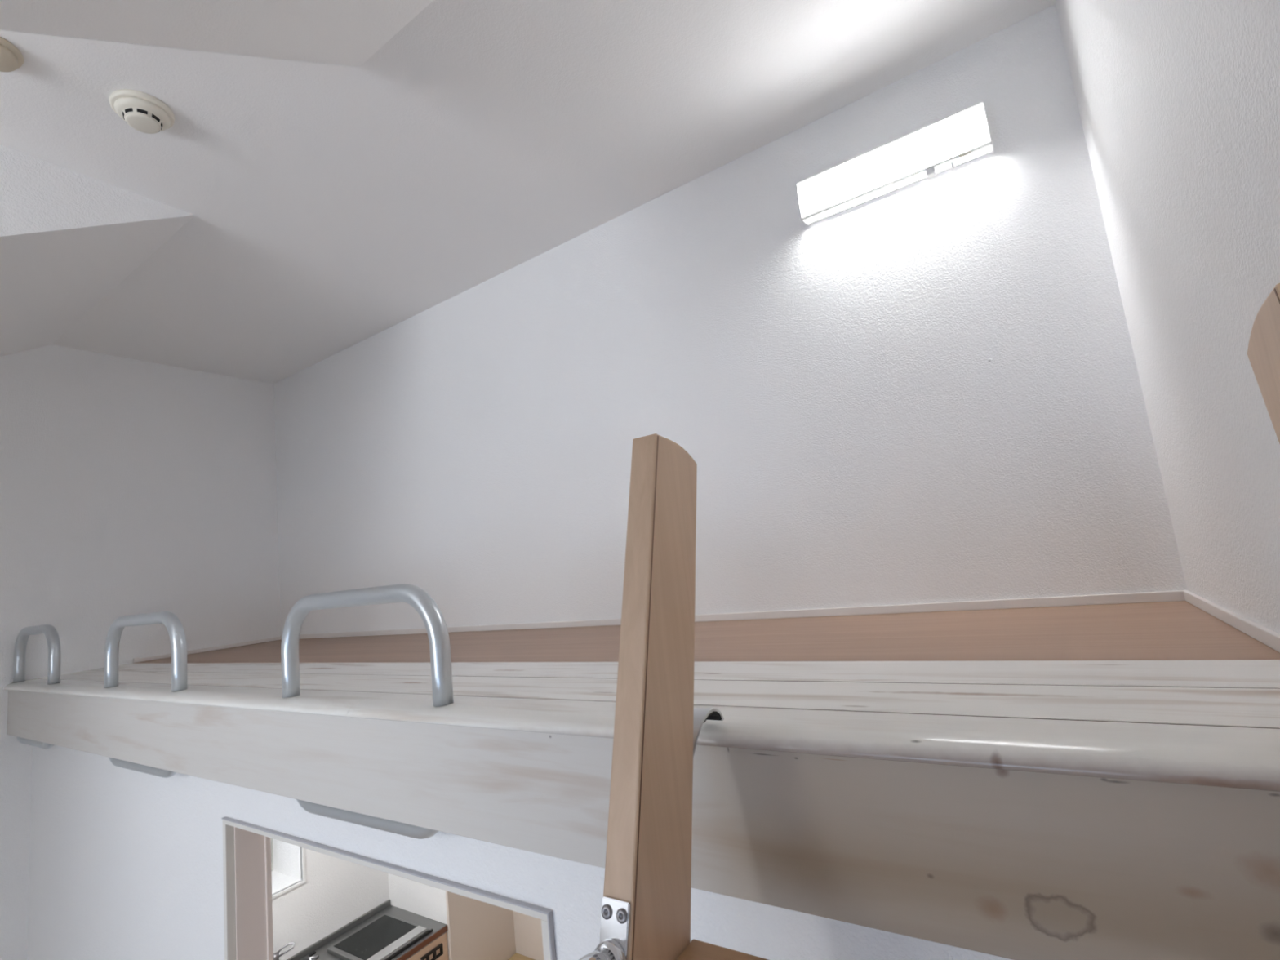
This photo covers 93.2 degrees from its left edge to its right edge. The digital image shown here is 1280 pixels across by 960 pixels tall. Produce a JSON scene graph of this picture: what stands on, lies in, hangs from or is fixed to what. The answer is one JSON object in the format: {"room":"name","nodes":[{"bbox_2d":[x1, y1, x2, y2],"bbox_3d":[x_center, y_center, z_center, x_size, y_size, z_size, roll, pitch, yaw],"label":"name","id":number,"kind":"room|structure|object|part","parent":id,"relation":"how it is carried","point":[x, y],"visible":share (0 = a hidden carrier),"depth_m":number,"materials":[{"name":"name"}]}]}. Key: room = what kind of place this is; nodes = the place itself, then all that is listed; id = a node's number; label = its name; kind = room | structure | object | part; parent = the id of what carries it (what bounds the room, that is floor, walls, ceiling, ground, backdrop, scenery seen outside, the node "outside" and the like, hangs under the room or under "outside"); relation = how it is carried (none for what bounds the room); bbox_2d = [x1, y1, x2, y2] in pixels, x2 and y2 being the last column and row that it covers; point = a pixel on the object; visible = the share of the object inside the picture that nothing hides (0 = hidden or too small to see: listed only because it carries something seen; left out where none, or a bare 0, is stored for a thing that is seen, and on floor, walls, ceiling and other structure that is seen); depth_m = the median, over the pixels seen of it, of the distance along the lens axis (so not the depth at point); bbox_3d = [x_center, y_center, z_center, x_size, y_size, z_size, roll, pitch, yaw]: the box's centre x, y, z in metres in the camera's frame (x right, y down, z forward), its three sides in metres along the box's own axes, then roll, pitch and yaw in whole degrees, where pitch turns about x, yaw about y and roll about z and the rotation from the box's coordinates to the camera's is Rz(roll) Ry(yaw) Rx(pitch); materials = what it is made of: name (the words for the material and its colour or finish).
{"room":"loft apartment room","nodes":[
{"label":"loft apartment room","id":0,"kind":"room"},
{"bbox_2d":[0,215,194,356],"bbox_3d":[-2.687,0.012,0.900,1.414,1.890,2.967,-11,-9,32],"label":"ceiling","id":1,"kind":"structure","parent":0,"point":[49,281],"depth_m":1.92,"materials":[{"name":"white paint"}]},
{"bbox_2d":[0,144,195,237],"bbox_3d":[-2.096,-0.084,0.519,0.004,1.850,2.967,-11,-9,32],"label":"wall","id":2,"kind":"structure","parent":0,"point":[37,195],"depth_m":1.59,"materials":[{"name":"white paint"}]},
{"bbox_2d":[0,344,280,959],"bbox_3d":[-2.991,1.042,1.580,0.150,3.890,3.883,-11,-9,32],"label":"wall","id":3,"kind":"structure","parent":0,"point":[128,486],"depth_m":2.72,"materials":[{"name":"white paint"}]},
{"bbox_2d":[133,636,279,662],"bbox_3d":[-2.066,0.815,2.938,0.012,0.021,0.628,-11,-9,32],"label":"baseboard","id":4,"kind":"structure","parent":3,"relation":"attached to","point":[138,660],"depth_m":2.92,"materials":[{"name":"white wood"}]},
{"bbox_2d":[0,28,359,67],"bbox_3d":[-1.375,-0.225,0.056,0.004,1.850,2.967,-11,-9,32],"label":"wall","id":5,"kind":"structure","parent":0,"point":[0,28],"depth_m":1.06,"materials":[{"name":"white paint"}]},
{"bbox_2d":[0,0,433,66],"bbox_3d":[-0.807,-0.356,-0.307,1.369,1.890,2.967,-11,-9,32],"label":"ceiling","id":6,"kind":"structure","parent":0,"point":[348,33],"depth_m":1.08,"materials":[{"name":"white paint"}]},
{"bbox_2d":[271,838,389,959],"bbox_3d":[-1.592,2.026,2.962,0.280,2.020,1.772,-11,-9,32],"label":"wall","id":7,"kind":"structure","parent":0,"point":[335,892],"depth_m":2.86,"materials":[{"name":"white paint"}]},
{"bbox_2d":[271,838,306,899],"bbox_3d":[-1.806,1.627,2.756,0.299,0.511,0.394,-11,-9,32],"label":"window","id":8,"kind":"structure","parent":7,"relation":"in","point":[303,850],"depth_m":2.81,"materials":[{"name":"silver metal"}]},
{"bbox_2d":[286,899,391,959],"bbox_3d":[-1.579,2.144,2.672,0.013,0.026,1.069,-11,-9,32],"label":"trim","id":9,"kind":"structure","parent":7,"relation":"attached to","point":[352,924],"depth_m":2.89,"materials":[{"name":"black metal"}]},
{"bbox_2d":[387,873,544,959],"bbox_3d":[0.216,1.764,2.477,3.326,2.020,0.534,-11,-9,32],"label":"wall","id":10,"kind":"structure","parent":0,"point":[477,930],"depth_m":3.02,"materials":[{"name":"beige paint"}]},
{"bbox_2d":[26,745,1013,959],"bbox_3d":[-0.746,1.656,1.320,3.656,2.130,0.088,-11,-9,32],"label":"wall","id":11,"kind":"structure","parent":0,"point":[125,864],"depth_m":1.57,"materials":[{"name":"white paint"}]},
{"bbox_2d":[222,823,236,959],"bbox_3d":[-0.917,1.791,1.373,0.015,1.914,0.020,-11,-9,32],"label":"trim","id":12,"kind":"structure","parent":11,"relation":"attached to","point":[228,860],"depth_m":1.47,"materials":[{"name":"white wood"}]},
{"bbox_2d":[234,826,273,959],"bbox_3d":[-0.882,1.796,1.409,0.013,1.906,0.080,-11,-9,32],"label":"trim","id":13,"kind":"structure","parent":11,"relation":"attached to","point":[252,851],"depth_m":1.51,"materials":[{"name":"beige paint"}]},
{"bbox_2d":[221,816,552,921],"bbox_3d":[-0.580,0.755,1.218,1.077,0.014,0.022,-11,-9,32],"label":"trim","id":14,"kind":"structure","parent":11,"relation":"attached to","point":[530,909],"depth_m":1.11,"materials":[{"name":"white wood"}]},
{"bbox_2d":[541,911,556,959],"bbox_3d":[-0.038,1.613,0.808,0.019,1.925,0.022,-11,-9,32],"label":"trim","id":15,"kind":"structure","parent":11,"relation":"attached to","point":[548,930],"depth_m":0.92,"materials":[{"name":"white wood"}]},
{"bbox_2d":[0,0,1054,383],"bbox_3d":[-1.599,-0.998,0.801,3.656,0.120,3.883,-11,-9,32],"label":"ceiling","id":16,"kind":"structure","parent":0,"point":[333,206],"depth_m":1.64,"materials":[{"name":"white paint"}]},
{"bbox_2d":[0,36,23,71],"bbox_3d":[-1.349,-0.889,1.261,0.094,0.026,0.094,-11,-9,32],"label":"rosette","id":17,"kind":"object","parent":16,"relation":"attached to","point":[11,59],"visible":1,"depth_m":1.27,"materials":[{"name":"beige plastic"}]},
{"bbox_2d":[109,88,174,133],"bbox_3d":[-1.192,-0.871,1.452,0.122,0.044,0.122,-11,-9,32],"label":"smoke detector","id":18,"kind":"object","parent":16,"relation":"attached to","point":[145,113],"visible":1,"depth_m":1.43,"materials":[{"name":"beige plastic"}]},
{"bbox_2d":[132,600,1279,663],"bbox_3d":[-0.632,0.575,1.827,3.656,0.110,0.943,-11,-9,32],"label":"floor","id":19,"kind":"structure","parent":0,"point":[1180,630],"depth_m":1.23,"materials":[{"name":"brown wood"}]},
{"bbox_2d":[3,659,1279,959],"bbox_3d":[-0.824,0.596,1.521,3.656,0.192,0.397,-11,-9,32],"label":"beam","id":20,"kind":"structure","parent":19,"relation":"attached to","point":[1015,810],"depth_m":0.67,"materials":[{"name":"white wood"}]},
{"bbox_2d":[16,736,53,749],"bbox_3d":[-2.227,0.956,2.233,0.393,0.048,0.031,-11,-9,32],"label":"bar","id":21,"kind":"object","parent":20,"relation":"hanging from","point":[26,741],"visible":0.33,"depth_m":2.19,"materials":[{"name":"silver metal"}]},
{"bbox_2d":[13,624,61,684],"bbox_3d":[-2.254,0.649,2.261,0.465,0.208,0.033,-11,-9,32],"label":"hoop","id":22,"kind":"object","parent":20,"relation":"on","point":[51,635],"visible":1,"depth_m":2.19,"materials":[{"name":"silver metal"}]},
{"bbox_2d":[108,757,176,777],"bbox_3d":[-1.398,0.793,1.701,0.451,0.048,0.031,-11,-9,32],"label":"bar","id":23,"kind":"object","parent":20,"relation":"hanging from","point":[121,763],"visible":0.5,"depth_m":1.66,"materials":[{"name":"silver metal"}]},
{"bbox_2d":[104,611,187,691],"bbox_3d":[-1.413,0.485,1.721,0.519,0.208,0.033,-11,-9,32],"label":"hoop","id":24,"kind":"object","parent":20,"relation":"on","point":[173,624],"visible":1,"depth_m":1.65,"materials":[{"name":"silver metal"}]},
{"bbox_2d":[280,583,453,706],"bbox_3d":[-0.546,0.315,1.165,0.523,0.208,0.033,-11,-9,32],"label":"handle","id":25,"kind":"object","parent":20,"relation":"on","point":[431,615],"visible":1,"depth_m":1.11,"materials":[{"name":"silver metal"}]},
{"bbox_2d":[296,799,439,839],"bbox_3d":[-0.519,0.621,1.138,0.450,0.048,0.031,-11,-9,32],"label":"bar","id":26,"kind":"object","parent":20,"relation":"hanging from","point":[394,827],"visible":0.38,"depth_m":1.10,"materials":[{"name":"silver metal"}]},
{"bbox_2d":[273,4,1186,635],"bbox_3d":[-0.445,-0.206,2.390,4.020,1.760,0.120,-11,-9,32],"label":"wall","id":27,"kind":"structure","parent":0,"point":[851,434],"depth_m":1.75,"materials":[{"name":"white paint"}]},
{"bbox_2d":[280,590,1184,639],"bbox_3d":[-0.384,0.536,2.226,3.640,0.021,0.008,-11,-9,32],"label":"baseboard","id":28,"kind":"structure","parent":27,"relation":"attached to","point":[1164,596],"depth_m":1.59,"materials":[{"name":"white wood"}]},
{"bbox_2d":[795,101,993,226],"bbox_3d":[0.652,-0.816,1.592,0.468,0.150,0.080,-11,-9,32],"label":"wall lamp","id":29,"kind":"object","parent":27,"relation":"attached to","point":[963,136],"visible":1,"depth_m":1.55,"materials":[{"name":"white plastic"}]},
{"bbox_2d":[949,160,954,169],"bbox_3d":[0.770,-0.779,1.494,0.010,0.025,0.010,-11,-9,32],"label":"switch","id":30,"kind":"object","parent":29,"relation":"attached to","point":[952,163],"depth_m":1.49,"materials":[{"name":"white plastic"}]},
{"bbox_2d":[1054,0,1279,634],"bbox_3d":[0.421,0.448,-0.065,0.150,3.890,4.800,-11,-9,32],"label":"wall","id":31,"kind":"structure","parent":0,"point":[1178,101],"depth_m":0.84,"materials":[{"name":"white paint"}]},
{"bbox_2d":[1182,590,1279,652],"bbox_3d":[0.961,0.223,0.995,0.008,0.021,0.628,-11,-9,32],"label":"baseboard","id":32,"kind":"structure","parent":31,"relation":"attached to","point":[1263,634],"depth_m":0.92,"materials":[{"name":"white wood"}]},
{"bbox_3d":[-1.505,2.670,-0.157,4.000,0.100,3.180,-11,-9,32],"label":"floor","id":33,"kind":"structure","parent":0,"visible":0},
{"bbox_2d":[578,283,1279,959],"bbox_3d":[0.185,1.159,0.105,0.582,2.585,0.869,-11,-9,32],"label":"ladder","id":34,"kind":"object","parent":33,"relation":"on","point":[646,906],"visible":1,"depth_m":0.61,"materials":[{"name":"brown wood"}]},
{"bbox_3d":[-0.053,0.632,0.408,0.024,0.496,0.204,-11,-9,32],"label":"grab handle","id":35,"kind":"part","parent":34,"relation":"part of","materials":[{"name":"silver metal"}]},
{"bbox_3d":[-0.023,0.403,0.526,0.030,0.063,0.021,-11,-9,32],"label":"mounting plate","id":36,"kind":"part","parent":34,"relation":"part of","materials":[{"name":"silver metal"}]},
{"bbox_3d":[-0.043,1.204,0.251,0.034,2.585,0.869,-11,-9,32],"label":"rail","id":37,"kind":"part","parent":34,"relation":"part of","materials":[{"name":"brown wood"}]},
{"bbox_3d":[0.412,1.115,-0.041,0.034,2.585,0.869,-11,-9,32],"label":"rail","id":38,"kind":"part","parent":34,"relation":"part of","materials":[{"name":"brown wood"}]},
{"bbox_3d":[-0.138,2.804,1.932,4.000,0.100,1.820,-11,-9,32],"label":"floor","id":39,"kind":"structure","parent":0,"visible":0},
{"bbox_2d":[299,905,448,959],"bbox_3d":[-1.347,2.534,2.495,0.456,0.839,1.069,-11,-9,32],"label":"countertop","id":40,"kind":"structure","parent":39,"relation":"on","point":[433,946],"depth_m":2.83,"materials":[{"name":"grey metal"}]},
{"bbox_2d":[273,942,295,959],"bbox_3d":[-1.523,2.074,2.561,0.099,0.124,0.179,-3,-8,-23],"label":"faucet","id":41,"kind":"object","parent":40,"relation":"on","point":[276,955],"visible":0.89,"depth_m":2.62,"materials":[{"name":"silver metal"}]},
{"bbox_3d":[-1.570,2.097,2.610,0.048,0.102,0.048,-11,-9,32],"label":"post","id":42,"kind":"part","parent":41,"relation":"part of","materials":[{"name":"silver metal"}]},
{"bbox_2d":[304,951,319,959],"bbox_3d":[-1.455,2.124,2.686,0.058,0.044,0.032,-5,-8,-12],"label":"tap","id":43,"kind":"object","parent":40,"relation":"on","point":[311,957],"visible":1,"depth_m":2.68,"materials":[{"name":"silver metal"}]},
{"bbox_2d":[304,955,319,959],"bbox_3d":[-1.455,2.119,2.684,0.057,0.015,0.015,-6,-8,1],"label":"faucet","id":44,"kind":"object","parent":43,"relation":"attached to","point":[310,957],"depth_m":2.68,"materials":[{"name":"silver metal"}]},
{"bbox_3d":[-1.455,2.107,2.691,0.012,0.008,0.028,-11,-9,32],"label":"knob","id":45,"kind":"part","parent":43,"relation":"part of","materials":[{"name":"black plastic"}]},
{"bbox_2d":[327,913,432,959],"bbox_3d":[-1.199,2.124,2.800,0.343,0.020,0.313,-11,-9,32],"label":"stove","id":46,"kind":"object","parent":40,"relation":"on","point":[387,936],"visible":1,"depth_m":2.78,"materials":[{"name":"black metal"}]},
{"bbox_3d":[-1.098,2.095,2.729,0.058,0.004,0.282,-11,-9,32],"label":"control panel","id":47,"kind":"part","parent":46,"relation":"part of","materials":[{"name":"silver metal"}]},
{"bbox_3d":[-1.012,2.210,2.720,0.014,0.148,0.358,-11,-9,32],"label":"drawer","id":48,"kind":"part","parent":40,"relation":"part of","materials":[{"name":"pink wood"}]},
{"bbox_3d":[-0.958,2.191,2.789,0.011,0.044,0.115,-11,-9,32],"label":"handle","id":49,"kind":"part","parent":40,"relation":"part of","materials":[{"name":"black plastic"}]},
{"bbox_2d":[507,952,535,959],"bbox_3d":[-0.485,2.659,2.852,0.529,0.503,0.312,-11,-9,32],"label":"cabinet","id":50,"kind":"object","parent":39,"relation":"on","point":[517,956],"visible":1,"depth_m":3.11,"materials":[{"name":"brown wood"}]}
]}

